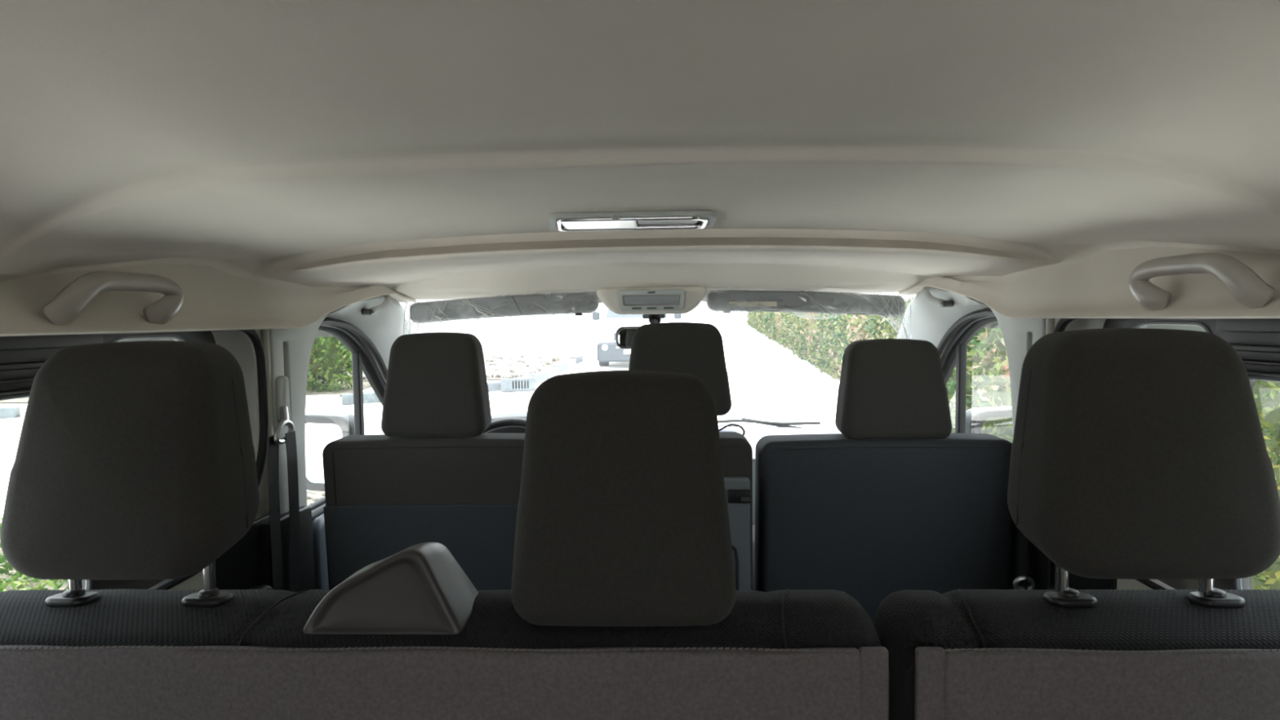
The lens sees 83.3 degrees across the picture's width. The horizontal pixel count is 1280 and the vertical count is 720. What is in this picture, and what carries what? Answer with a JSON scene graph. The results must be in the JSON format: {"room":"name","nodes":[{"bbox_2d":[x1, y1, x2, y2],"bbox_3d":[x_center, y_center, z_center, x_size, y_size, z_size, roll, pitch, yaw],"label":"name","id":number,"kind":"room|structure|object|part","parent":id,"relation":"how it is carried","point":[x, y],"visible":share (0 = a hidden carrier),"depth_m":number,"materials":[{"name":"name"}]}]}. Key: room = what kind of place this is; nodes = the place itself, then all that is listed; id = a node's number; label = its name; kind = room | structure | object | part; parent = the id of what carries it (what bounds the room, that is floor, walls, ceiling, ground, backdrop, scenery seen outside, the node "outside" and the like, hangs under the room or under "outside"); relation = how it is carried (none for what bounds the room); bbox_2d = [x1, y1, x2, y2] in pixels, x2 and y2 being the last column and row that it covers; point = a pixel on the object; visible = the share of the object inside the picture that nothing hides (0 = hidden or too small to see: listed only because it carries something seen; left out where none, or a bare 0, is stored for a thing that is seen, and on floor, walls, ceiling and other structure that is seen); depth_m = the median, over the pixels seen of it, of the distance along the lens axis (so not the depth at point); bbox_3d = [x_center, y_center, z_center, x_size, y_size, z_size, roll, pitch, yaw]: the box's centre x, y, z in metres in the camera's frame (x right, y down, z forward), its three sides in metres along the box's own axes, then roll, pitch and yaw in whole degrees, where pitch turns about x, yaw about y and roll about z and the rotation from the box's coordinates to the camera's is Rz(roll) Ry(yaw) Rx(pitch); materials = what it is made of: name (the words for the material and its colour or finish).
{"room":"vehicle interior","nodes":[
{"label":"vehicle interior","id":0,"kind":"room"},
{"bbox_2d":[168,306,386,590],"bbox_3d":[-0.840,0.459,0.979,0.012,1.155,3.640,-1,3,2],"label":"wall","id":1,"kind":"structure","parent":0,"point":[195,582],"depth_m":1.55,"materials":[{"name":"grey plastic"}]},
{"bbox_2d":[0,329,268,590],"bbox_3d":[-0.878,0.228,0.558,0.077,0.505,2.024,-1,3,2],"label":"window","id":2,"kind":"structure","parent":1,"relation":"in","point":[21,357],"depth_m":1.14,"materials":[{"name":"black plastic"}]},
{"bbox_3d":[-0.898,0.080,0.388,0.014,0.004,1.500,-1,3,2],"label":"rail","id":3,"kind":"part","parent":2,"relation":"part of","materials":[{"name":"black plastic"}]},
{"bbox_3d":[-0.896,0.065,0.402,0.014,0.006,1.530,-1,3,2],"label":"rail","id":4,"kind":"part","parent":2,"relation":"part of","materials":[{"name":"black plastic"}]},
{"bbox_3d":[-0.898,0.044,0.401,0.014,0.010,1.530,-1,3,2],"label":"rail","id":5,"kind":"part","parent":2,"relation":"part of","materials":[{"name":"black plastic"}]},
{"bbox_3d":[-0.893,0.011,0.394,0.014,0.022,1.520,-1,3,2],"label":"rail","id":6,"kind":"part","parent":2,"relation":"part of","materials":[{"name":"black plastic"}]},
{"bbox_2d":[211,330,257,453],"bbox_3d":[-0.895,0.496,1.079,0.012,1.410,3.930,-1,3,2],"label":"trim","id":7,"kind":"structure","parent":1,"relation":"attached to","point":[237,342],"depth_m":1.60,"materials":[{"name":"white paint"}]},
{"bbox_2d":[249,584,272,589],"bbox_3d":[-0.822,0.791,0.377,0.050,0.520,2.300,-1,3,2],"label":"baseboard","id":8,"kind":"structure","parent":1,"relation":"attached to","point":[260,586],"depth_m":1.48,"materials":[{"name":"black plastic"}]},
{"bbox_2d":[215,314,327,591],"bbox_3d":[-0.800,0.428,1.613,0.042,1.062,0.510,-1,3,2],"label":"trim","id":9,"kind":"structure","parent":1,"relation":"attached to","point":[246,565],"depth_m":1.60,"materials":[{"name":"grey plastic"}]},
{"bbox_2d":[267,375,299,592],"bbox_3d":[-0.774,0.304,1.575,0.042,0.534,0.109,-1,3,-12],"label":"belt","id":10,"kind":"object","parent":1,"relation":"attached to","point":[282,397],"visible":0.98,"depth_m":1.56,"materials":[{"name":"grey fabric"}]},
{"bbox_2d":[305,316,387,589],"bbox_3d":[-0.771,0.376,2.199,0.133,1.048,1.007,-1,3,2],"label":"door","id":11,"kind":"structure","parent":1,"relation":"in","point":[355,340],"depth_m":2.09,"materials":[{"name":"black plastic"}]},
{"bbox_3d":[-0.782,0.631,2.190,0.068,0.540,0.920,-1,3,2],"label":"panel","id":12,"kind":"part","parent":11,"relation":"part of","materials":[{"name":"grey plastic"}]},
{"bbox_2d":[305,412,355,491],"bbox_3d":[-0.996,0.308,2.410,0.326,0.256,0.096,0,3,19],"label":"mirror","id":13,"kind":"object","parent":11,"relation":"attached to","point":[322,428],"visible":0.45,"depth_m":2.39,"materials":[{"name":"grey plastic"}]},
{"bbox_3d":[-1.052,0.310,2.390,0.189,0.214,0.006,0,3,18],"label":"glass","id":14,"kind":"part","parent":13,"relation":"part of","materials":[{"name":"white mirror"}]},
{"bbox_2d":[327,296,415,368],"bbox_3d":[-0.760,0.094,2.252,0.067,0.575,1.042,-1,3,2],"label":"trim","id":15,"kind":"structure","parent":1,"relation":"attached to","point":[383,327],"depth_m":2.13,"materials":[{"name":"grey plastic"}]},
{"bbox_2d":[360,294,391,315],"bbox_3d":[-0.734,-0.156,2.013,0.054,0.062,0.086,2,4,36],"label":"handle","id":16,"kind":"object","parent":1,"relation":"attached to","point":[371,311],"visible":0.96,"depth_m":2.00,"materials":[{"name":"grey plastic"}]},
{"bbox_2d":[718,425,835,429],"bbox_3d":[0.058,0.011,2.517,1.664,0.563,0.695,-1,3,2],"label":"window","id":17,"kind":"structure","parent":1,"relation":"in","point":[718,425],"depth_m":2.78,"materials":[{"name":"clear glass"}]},
{"bbox_2d":[615,314,665,348],"bbox_3d":[0.055,-0.099,2.187,0.250,0.122,0.163,-1,3,2],"label":"mirror","id":18,"kind":"object","parent":17,"relation":"attached to","point":[624,335],"visible":0.26,"depth_m":2.11,"materials":[{"name":"black plastic"}]},
{"bbox_3d":[0.054,-0.067,2.118,0.236,0.055,0.004,-1,3,-2],"label":"glass","id":19,"kind":"part","parent":18,"relation":"part of","materials":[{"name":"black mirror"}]},
{"bbox_3d":[0.050,-0.117,2.206,0.034,0.080,0.126,-1,3,-3],"label":"stem","id":20,"kind":"part","parent":18,"relation":"part of","materials":[{"name":"black plastic"}]},
{"bbox_2d":[717,417,820,427],"bbox_3d":[0.368,0.258,2.858,0.674,0.053,0.058,0,3,12],"label":"wiper","id":21,"kind":"object","parent":17,"relation":"attached to","point":[743,420],"visible":0.59,"depth_m":2.83,"materials":[{"name":"black rubber"}]},
{"bbox_3d":[0.366,0.246,2.849,0.674,0.018,0.043,0,3,12],"label":"blade","id":22,"kind":"part","parent":21,"relation":"part of","materials":[{"name":"black rubber"}]},
{"bbox_3d":[0.550,0.257,2.833,0.300,0.053,0.014,0,3,15],"label":"arm","id":23,"kind":"part","parent":21,"relation":"part of","materials":[{"name":"black rubber"}]},
{"bbox_2d":[0,0,1279,336],"bbox_3d":[-0.013,-0.163,0.637,1.740,0.278,3.130,-1,3,2],"label":"ceiling","id":24,"kind":"structure","parent":0,"point":[286,164],"depth_m":0.80,"materials":[{"name":"fabric"}]},
{"bbox_2d":[41,271,183,325],"bbox_3d":[-0.794,-0.092,1.102,0.045,0.086,0.266,-1,3,2],"label":"handle","id":25,"kind":"object","parent":24,"relation":"attached to","point":[68,304],"visible":0.98,"depth_m":1.06,"materials":[{"name":"beige plastic"}]},
{"bbox_2d":[403,292,602,334],"bbox_3d":[-0.408,-0.133,2.150,0.597,0.136,0.040,-1,3,2],"label":"sun visor","id":26,"kind":"object","parent":24,"relation":"attached to","point":[579,303],"visible":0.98,"depth_m":2.14,"materials":[{"name":"grey plastic"}]},
{"bbox_2d":[548,209,716,231],"bbox_3d":[-0.019,-0.244,1.269,0.304,0.018,0.141,-1,3,2],"label":"recessed light","id":27,"kind":"object","parent":24,"relation":"in","point":[677,219],"visible":1,"depth_m":1.22,"materials":[{"name":"grey plastic"}]},
{"bbox_2d":[611,215,618,219],"bbox_3d":[-0.041,-0.238,1.204,0.012,0.008,0.008,-1,3,2],"label":"switch","id":28,"kind":"object","parent":27,"relation":"attached to","point":[613,217],"depth_m":1.20,"materials":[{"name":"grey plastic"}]},
{"bbox_3d":[0.049,-0.248,1.262,0.108,0.010,0.100,-1,3,2],"label":"switch panel","id":29,"kind":"part","parent":27,"relation":"part of","materials":[{"name":"white plastic"}]},
{"bbox_2d":[596,286,706,314],"bbox_3d":[0.035,-0.174,2.106,0.320,0.080,0.093,-1,3,2],"label":"console","id":30,"kind":"object","parent":24,"relation":"attached to","point":[646,300],"visible":1,"depth_m":2.08,"materials":[{"name":"plastic"}]},
{"bbox_3d":[0.034,-0.172,2.078,0.196,0.060,0.031,-1,3,2],"label":"frame","id":31,"kind":"part","parent":30,"relation":"part of","materials":[{"name":"grey plastic"}]},
{"bbox_2d":[647,306,656,309],"bbox_3d":[0.034,-0.149,2.080,0.028,0.006,0.006,-1,3,2],"label":"switch","id":32,"kind":"object","parent":30,"relation":"attached to","point":[648,308],"depth_m":2.08,"materials":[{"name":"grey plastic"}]},
{"bbox_2d":[663,306,673,309],"bbox_3d":[0.083,-0.150,2.078,0.028,0.006,0.006,-1,3,2],"label":"switch","id":33,"kind":"object","parent":30,"relation":"attached to","point":[664,308],"depth_m":2.08,"materials":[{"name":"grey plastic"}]},
{"bbox_2d":[702,288,911,339],"bbox_3d":[0.486,-0.132,2.119,0.608,0.160,0.038,-1,3,2],"label":"sun visor","id":34,"kind":"object","parent":24,"relation":"attached to","point":[726,301],"visible":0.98,"depth_m":2.11,"materials":[{"name":"grey plastic"}]},
{"bbox_2d":[1128,252,1275,311],"bbox_3d":[0.801,-0.111,1.043,0.045,0.086,0.266,-1,3,2],"label":"handle","id":35,"kind":"object","parent":24,"relation":"attached to","point":[1250,289],"visible":0.98,"depth_m":1.00,"materials":[{"name":"beige plastic"}]},
{"bbox_2d":[117,321,1206,342],"bbox_3d":[-0.014,-0.166,0.627,1.860,0.340,3.210,-1,3,2],"label":"roof","id":36,"kind":"structure","parent":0,"point":[319,334],"depth_m":1.32,"materials":[{"name":"white paint"}]},
{"bbox_2d":[940,311,1152,589],"bbox_3d":[0.851,0.439,0.917,0.012,1.155,3.640,-1,3,2],"label":"wall","id":37,"kind":"structure","parent":0,"point":[1122,584],"depth_m":1.26,"materials":[{"name":"grey plastic"}]},
{"bbox_2d":[922,286,954,306],"bbox_3d":[0.807,-0.174,1.956,0.054,0.062,0.086,-3,4,-31],"label":"handle","id":38,"kind":"object","parent":37,"relation":"attached to","point":[926,290],"visible":0.96,"depth_m":1.94,"materials":[{"name":"grey plastic"}]},
{"bbox_2d":[896,288,988,348],"bbox_3d":[0.856,0.074,2.193,0.067,0.575,1.042,-1,3,2],"label":"trim","id":39,"kind":"structure","parent":37,"relation":"attached to","point":[930,322],"depth_m":2.08,"materials":[{"name":"grey plastic"}]},
{"bbox_2d":[937,307,997,433],"bbox_3d":[0.870,0.357,2.138,0.133,1.048,1.007,-1,3,2],"label":"door","id":40,"kind":"structure","parent":37,"relation":"in","point":[963,330],"depth_m":2.05,"materials":[{"name":"black plastic"}]},
{"bbox_2d":[965,405,1013,443],"bbox_3d":[1.108,0.283,2.332,0.326,0.256,0.096,-2,3,-14],"label":"mirror","id":41,"kind":"object","parent":40,"relation":"attached to","point":[997,421],"visible":0.29,"depth_m":2.29,"materials":[{"name":"grey glass"}]},
{"bbox_3d":[1.163,0.283,2.308,0.189,0.214,0.006,-2,3,-14],"label":"glass","id":42,"kind":"part","parent":41,"relation":"part of","materials":[{"name":"white mirror"}]},
{"bbox_2d":[1013,529,1035,589],"bbox_3d":[0.815,0.332,1.512,0.044,0.440,0.099,1,4,35],"label":"belt","id":43,"kind":"object","parent":37,"relation":"attached to","point":[1020,582],"visible":0.34,"depth_m":1.51,"materials":[{"name":"black"}]},
{"bbox_2d":[987,305,1117,590],"bbox_3d":[0.857,0.408,1.552,0.042,1.062,0.510,-1,3,2],"label":"trim","id":44,"kind":"structure","parent":37,"relation":"attached to","point":[1019,335],"depth_m":1.58,"materials":[{"name":"grey plastic"}]},
{"bbox_2d":[1046,584,1069,590],"bbox_3d":[0.796,0.772,0.317,0.050,0.520,2.300,-1,3,2],"label":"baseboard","id":45,"kind":"structure","parent":37,"relation":"attached to","point":[1051,587],"depth_m":1.43,"materials":[{"name":"black plastic"}]},
{"bbox_2d":[1066,319,1106,331],"bbox_3d":[0.914,0.475,1.012,0.012,1.410,3.930,-1,3,2],"label":"trim","id":46,"kind":"structure","parent":37,"relation":"attached to","point":[1077,324],"depth_m":1.48,"materials":[{"name":"white paint"}]},
{"bbox_2d":[1053,318,1279,589],"bbox_3d":[0.852,0.207,0.494,0.077,0.505,2.024,-1,3,2],"label":"window","id":47,"kind":"structure","parent":37,"relation":"in","point":[1256,341],"depth_m":1.06,"materials":[{"name":"black plastic"}]},
{"bbox_3d":[0.850,-0.010,0.330,0.014,0.022,1.520,-1,3,2],"label":"rail","id":48,"kind":"part","parent":47,"relation":"part of","materials":[{"name":"black plastic"}]},
{"bbox_3d":[0.856,0.024,0.336,0.014,0.010,1.530,-1,3,2],"label":"rail","id":49,"kind":"part","parent":47,"relation":"part of","materials":[{"name":"black plastic"}]},
{"bbox_3d":[0.855,0.044,0.337,0.014,0.006,1.530,-1,3,2],"label":"rail","id":50,"kind":"part","parent":47,"relation":"part of","materials":[{"name":"black plastic"}]},
{"bbox_3d":[0.856,0.060,0.323,0.014,0.004,1.500,-1,3,2],"label":"rail","id":51,"kind":"part","parent":47,"relation":"part of","materials":[{"name":"black plastic"}]},
{"bbox_3d":[0.016,1.010,1.061,1.720,0.050,3.860,-1,3,2],"label":"floor","id":52,"kind":"structure","parent":0,"visible":0},
{"bbox_2d":[322,332,524,590],"bbox_3d":[-0.442,0.434,1.933,0.557,1.024,0.586,-1,3,2],"label":"seat","id":53,"kind":"object","parent":52,"relation":"on","point":[433,474],"visible":0.44,"depth_m":1.64,"materials":[{"name":"grey fabric"}]},
{"bbox_3d":[-0.451,0.402,1.714,0.557,0.452,0.147,-1,3,2],"label":"backrest","id":54,"kind":"part","parent":53,"relation":"part of","materials":[{"name":"grey fabric"}]},
{"bbox_2d":[0,340,889,719],"bbox_3d":[-0.255,0.476,1.048,1.041,1.027,0.642,-1,3,2],"label":"seat","id":55,"kind":"object","parent":52,"relation":"on","point":[134,460],"visible":1,"depth_m":0.73,"materials":[{"name":"fabric"}]},
{"bbox_3d":[-0.641,0.253,0.818,0.013,0.089,0.017,-1,3,2],"label":"post","id":56,"kind":"part","parent":55,"relation":"part of","materials":[{"name":"silver metal"}]},
{"bbox_3d":[-0.485,0.251,0.812,0.013,0.089,0.017,-1,3,2],"label":"post","id":57,"kind":"part","parent":55,"relation":"part of","materials":[{"name":"silver metal"}]},
{"bbox_3d":[-0.267,0.490,0.736,0.973,0.402,0.016,-1,3,2],"label":"panel","id":58,"kind":"part","parent":55,"relation":"part of","materials":[{"name":"grey fabric"}]},
{"bbox_3d":[-0.264,0.471,0.823,1.041,0.412,0.172,-1,3,2],"label":"backrest","id":59,"kind":"part","parent":55,"relation":"part of","materials":[{"name":"fabric"}]},
{"bbox_2d":[487,412,840,524],"bbox_3d":[0.066,0.489,2.577,1.600,0.625,0.510,-1,3,2],"label":"dashboard","id":60,"kind":"object","parent":52,"relation":"on","point":[753,434],"visible":0.09,"depth_m":2.48,"materials":[{"name":"grey plastic"}]},
{"bbox_2d":[483,417,526,432],"bbox_3d":[-0.410,0.345,2.200,0.399,0.303,0.276,-1,3,2],"label":"steering wheel","id":61,"kind":"object","parent":60,"relation":"attached to","point":[506,422],"visible":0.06,"depth_m":2.30,"materials":[{"name":"black plastic"}]},
{"bbox_2d":[487,412,527,433],"bbox_3d":[-0.395,0.271,2.496,0.370,0.166,0.160,-1,3,2],"label":"hood","id":62,"kind":"object","parent":60,"relation":"attached to","point":[518,415],"depth_m":2.42,"materials":[{"name":"black plastic"}]},
{"bbox_2d":[718,423,745,435],"bbox_3d":[0.290,0.235,2.374,0.109,0.058,0.059,-1,3,2],"label":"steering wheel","id":63,"kind":"object","parent":60,"relation":"on","point":[722,429],"visible":0.38,"depth_m":2.35,"materials":[{"name":"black plastic"}]},
{"bbox_2d":[628,322,752,590],"bbox_3d":[0.057,0.421,1.900,0.423,1.040,0.613,-1,3,2],"label":"seat","id":64,"kind":"object","parent":52,"relation":"on","point":[696,348],"visible":0.23,"depth_m":1.65,"materials":[{"name":"grey fabric"}]},
{"bbox_3d":[0.049,0.396,1.695,0.423,0.452,0.147,-1,3,2],"label":"backrest","id":65,"kind":"part","parent":64,"relation":"part of","materials":[{"name":"grey plastic"}]},
{"bbox_3d":[0.048,0.427,1.615,0.396,0.330,0.018,-1,3,2],"label":"folding panel","id":66,"kind":"part","parent":64,"relation":"part of","materials":[{"name":"grey plastic"}]},
{"bbox_2d":[752,338,1013,624],"bbox_3d":[0.567,0.436,1.897,0.572,0.995,0.585,-1,3,2],"label":"seat","id":67,"kind":"object","parent":52,"relation":"on","point":[895,500],"visible":0.66,"depth_m":1.61,"materials":[{"name":"fabric"}]},
{"bbox_2d":[752,524,755,590],"bbox_3d":[0.570,0.581,1.948,0.552,0.150,0.500,-1,3,2],"label":"seat belt","id":68,"kind":"object","parent":67,"relation":"on","point":[753,526],"depth_m":1.89,"materials":[{"name":"fabric"}]},
{"bbox_3d":[0.558,0.394,1.677,0.572,0.444,0.147,-1,3,2],"label":"backrest","id":69,"kind":"part","parent":67,"relation":"part of","materials":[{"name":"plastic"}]},
{"bbox_2d":[873,328,1279,719],"bbox_3d":[0.535,0.466,1.019,0.518,1.027,0.642,-1,3,2],"label":"seat","id":70,"kind":"object","parent":52,"relation":"on","point":[1136,453],"visible":0.96,"depth_m":0.71,"materials":[{"name":"fabric"}]},
{"bbox_3d":[0.455,0.240,0.777,0.013,0.089,0.017,-1,3,2],"label":"post","id":71,"kind":"part","parent":70,"relation":"part of","materials":[{"name":"silver metal"}]},
{"bbox_3d":[0.526,0.462,0.794,0.518,0.412,0.172,-1,3,2],"label":"backrest","id":72,"kind":"part","parent":70,"relation":"part of","materials":[{"name":"fabric"}]},
{"bbox_3d":[0.523,0.481,0.707,0.450,0.402,0.016,-1,3,2],"label":"panel","id":73,"kind":"part","parent":70,"relation":"part of","materials":[{"name":"grey fabric"}]},
{"bbox_3d":[0.607,0.238,0.772,0.013,0.089,0.017,-1,3,2],"label":"post","id":74,"kind":"part","parent":70,"relation":"part of","materials":[{"name":"silver metal"}]},
{"label":"outside","id":75,"kind":"structure","parent":0,"visible":0},
{"bbox_2d":[0,304,839,519],"bbox_3d":[1.596,-2.442,44.906,120.000,4.420,130.000,-1,3,2],"label":"ground","id":76,"kind":"structure","parent":75,"point":[767,382],"depth_m":12.63,"materials":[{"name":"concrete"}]},
{"bbox_2d":[0,406,20,418],"bbox_3d":[-9.768,0.799,10.685,0.921,0.170,0.180,-2,3,-14],"label":"kerb stone","id":77,"kind":"object","parent":76,"relation":"on","point":[6,412],"visible":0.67,"depth_m":10.70,"materials":[{"name":"black paint"}]},
{"bbox_2d":[19,405,26,417],"bbox_3d":[-8.809,0.763,10.919,0.935,0.170,0.180,-2,3,-13],"label":"kerb stone","id":78,"kind":"object","parent":76,"relation":"on","point":[23,409],"visible":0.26,"depth_m":10.74,"materials":[{"name":"white paint"}]},
{"bbox_2d":[305,395,339,406],"bbox_3d":[-5.245,0.657,11.475,0.830,0.170,0.180,-1,3,-8],"label":"kerb stone","id":79,"kind":"object","parent":76,"relation":"on","point":[313,400],"visible":0.55,"depth_m":11.42,"materials":[{"name":"white paint"}]},
{"bbox_2d":[341,391,380,404],"bbox_3d":[-4.193,0.605,11.865,1.329,0.170,0.180,-3,4,-28],"label":"kerb stone","id":80,"kind":"object","parent":76,"relation":"on","point":[369,397],"visible":0.41,"depth_m":11.63,"materials":[{"name":"black paint"}]},
{"bbox_2d":[487,381,500,391],"bbox_3d":[-2.653,0.483,12.942,0.737,0.170,0.180,-3,4,-39],"label":"kerb stone","id":81,"kind":"object","parent":76,"relation":"on","point":[495,386],"visible":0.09,"depth_m":12.88,"materials":[{"name":"black paint"}]},
{"bbox_2d":[399,299,603,356],"bbox_3d":[-8.548,-2.669,27.068,13.250,4.850,14.500,-1,3,2],"label":"sky","id":82,"kind":"structure","parent":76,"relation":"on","point":[500,335],"depth_m":19.85,"materials":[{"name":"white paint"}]},
{"bbox_2d":[500,377,535,391],"bbox_3d":[-2.188,0.438,12.873,0.600,0.220,0.180,-2,3,-16],"label":"drain","id":83,"kind":"object","parent":76,"relation":"on","point":[518,384],"visible":1,"depth_m":12.80,"materials":[{"name":"black paint"}]},
{"bbox_2d":[514,376,533,378],"bbox_3d":[-2.243,0.419,13.575,0.180,0.170,0.734,0,3,15],"label":"kerb stone","id":84,"kind":"object","parent":76,"relation":"on","point":[522,376],"visible":0.17,"depth_m":13.73,"materials":[{"name":"white paint"}]},
{"bbox_2d":[525,371,548,382],"bbox_3d":[-2.040,0.345,14.340,0.180,0.170,0.734,0,3,15],"label":"kerb stone","id":85,"kind":"object","parent":76,"relation":"on","point":[542,375],"visible":0.64,"depth_m":14.25,"materials":[{"name":"black paint"}]},
{"bbox_2d":[541,367,559,377],"bbox_3d":[-1.892,0.263,15.209,0.180,0.170,0.922,0,3,6],"label":"kerb stone","id":86,"kind":"object","parent":76,"relation":"on","point":[553,371],"visible":0.81,"depth_m":15.05,"materials":[{"name":"white paint"}]},
{"bbox_2d":[551,362,568,373],"bbox_3d":[-1.797,0.172,16.183,0.180,0.170,0.922,0,3,6],"label":"kerb stone","id":87,"kind":"object","parent":76,"relation":"on","point":[562,366],"visible":0.78,"depth_m":16.05,"materials":[{"name":"black paint"}]},
{"bbox_2d":[560,359,575,368],"bbox_3d":[-1.702,0.082,17.157,0.180,0.170,0.922,0,3,6],"label":"kerb stone","id":88,"kind":"object","parent":76,"relation":"on","point":[571,362],"visible":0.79,"depth_m":16.99,"materials":[{"name":"white paint"}]},
{"bbox_2d":[568,355,582,364],"bbox_3d":[-1.607,-0.009,18.130,0.180,0.170,0.922,0,3,6],"label":"kerb stone","id":89,"kind":"object","parent":76,"relation":"on","point":[579,358],"visible":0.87,"depth_m":17.94,"materials":[{"name":"black paint"}]},
{"bbox_2d":[576,351,589,359],"bbox_3d":[-1.512,-0.100,19.104,0.180,0.170,0.922,0,3,6],"label":"kerb stone","id":90,"kind":"object","parent":76,"relation":"on","point":[586,354],"visible":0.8,"depth_m":19.00,"materials":[{"name":"white paint"}]},
{"bbox_2d":[592,306,681,366],"bbox_3d":[-0.040,-0.864,18.560,2.180,1.880,4.670,-1,3,2],"label":"car","id":91,"kind":"object","parent":76,"relation":"on","point":[607,349],"visible":0.41,"depth_m":16.44,"materials":[{"name":"white paint"}]},
{"bbox_2d":[592,311,599,319],"bbox_3d":[-1.076,-1.078,17.668,0.180,0.200,0.120,-1,3,2],"label":"mirror","id":92,"kind":"object","parent":91,"relation":"attached to","point":[596,316],"depth_m":17.61,"materials":[{"name":"grey mirror"}]},
{"bbox_2d":[601,344,608,350],"bbox_3d":[-0.797,-0.282,16.311,0.140,0.140,0.060,-1,3,2],"label":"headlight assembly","id":93,"kind":"object","parent":91,"relation":"attached to","point":[604,347],"depth_m":16.29,"materials":[{"name":"glass"}]},
{"bbox_3d":[-0.116,-0.190,16.281,0.500,0.110,0.020,-1,3,2],"label":"number plate","id":94,"kind":"part","parent":91,"relation":"part of","materials":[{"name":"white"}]},
{"bbox_2d":[674,313,681,319],"bbox_3d":[0.922,-1.102,17.594,0.180,0.200,0.120,-1,3,2],"label":"mirror","id":95,"kind":"object","parent":91,"relation":"attached to","point":[676,316],"depth_m":17.54,"materials":[{"name":"grey mirror"}]},
{"bbox_2d":[746,294,1012,433],"bbox_3d":[5.096,-0.857,21.492,1.920,2.190,32.735,-1,3,4],"label":"hedge","id":96,"kind":"object","parent":76,"relation":"on","point":[823,343],"visible":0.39,"depth_m":11.72,"materials":[{"name":"green plant"}]},
{"bbox_2d":[875,293,912,300],"bbox_3d":[5.268,-0.418,9.708,0.060,2.502,18.225,-1,3,5],"label":"fence","id":97,"kind":"object","parent":76,"relation":"on","point":[890,294],"visible":0.02,"depth_m":16.32,"materials":[{"name":"white paint"}]},
{"bbox_2d":[1250,380,1279,589],"bbox_3d":[3.513,0.521,2.525,1.485,1.963,5.366,0,3,6],"label":"hedge","id":98,"kind":"object","parent":76,"relation":"on","point":[1266,394],"visible":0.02,"depth_m":3.53,"materials":[{"name":"green plant"}]},
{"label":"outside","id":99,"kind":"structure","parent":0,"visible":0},
{"bbox_2d":[307,356,564,381],"bbox_3d":[-7.773,0.213,17.334,11.250,0.177,5.200,-1,3,2],"label":"soil","id":100,"kind":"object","parent":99,"point":[560,357],"visible":0.02,"depth_m":15.53,"materials":[{"name":"white"}]},
{"bbox_2d":[362,354,559,379],"bbox_3d":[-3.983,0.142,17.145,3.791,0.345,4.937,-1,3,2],"label":"building","id":101,"kind":"structure","parent":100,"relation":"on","point":[495,366],"depth_m":16.86,"materials":[{"name":"white"}]},
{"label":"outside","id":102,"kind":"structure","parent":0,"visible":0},
{"bbox_2d":[0,381,370,402],"bbox_3d":[-11.337,0.617,13.528,12.400,0.085,2.500,-1,3,2],"label":"soil","id":103,"kind":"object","parent":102,"point":[366,384],"visible":0.08,"depth_m":12.93,"materials":[{"name":"brown soil"}]},
{"bbox_2d":[306,336,363,392],"bbox_3d":[-6.476,-1.049,13.243,3.827,3.358,2.350,-1,3,2],"label":"bush","id":104,"kind":"object","parent":103,"relation":"on","point":[329,357],"visible":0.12,"depth_m":12.95,"materials":[{"name":"green plant"}]},
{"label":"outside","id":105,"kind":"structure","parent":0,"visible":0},
{"bbox_2d":[0,490,324,591],"bbox_3d":[-3.255,1.330,4.505,3.600,0.136,4.000,-1,3,2],"label":"verge","id":106,"kind":"structure","parent":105,"point":[317,493],"depth_m":4.40,"materials":[{"name":"plant"}]},
{"bbox_2d":[0,517,67,591],"bbox_3d":[-4.075,1.298,4.525,1.640,0.255,3.870,-1,3,2],"label":"grass","id":107,"kind":"structure","parent":106,"relation":"on","point":[6,566],"depth_m":4.28,"materials":[{"name":"green plant"}]},
{"bbox_2d":[306,489,324,504],"bbox_3d":[-2.342,1.274,4.768,1.596,0.166,3.258,-1,3,2],"label":"leaf litter","id":108,"kind":"object","parent":106,"relation":"on","point":[309,493],"visible":0.02,"depth_m":6.09,"materials":[{"name":"white"}]}
]}

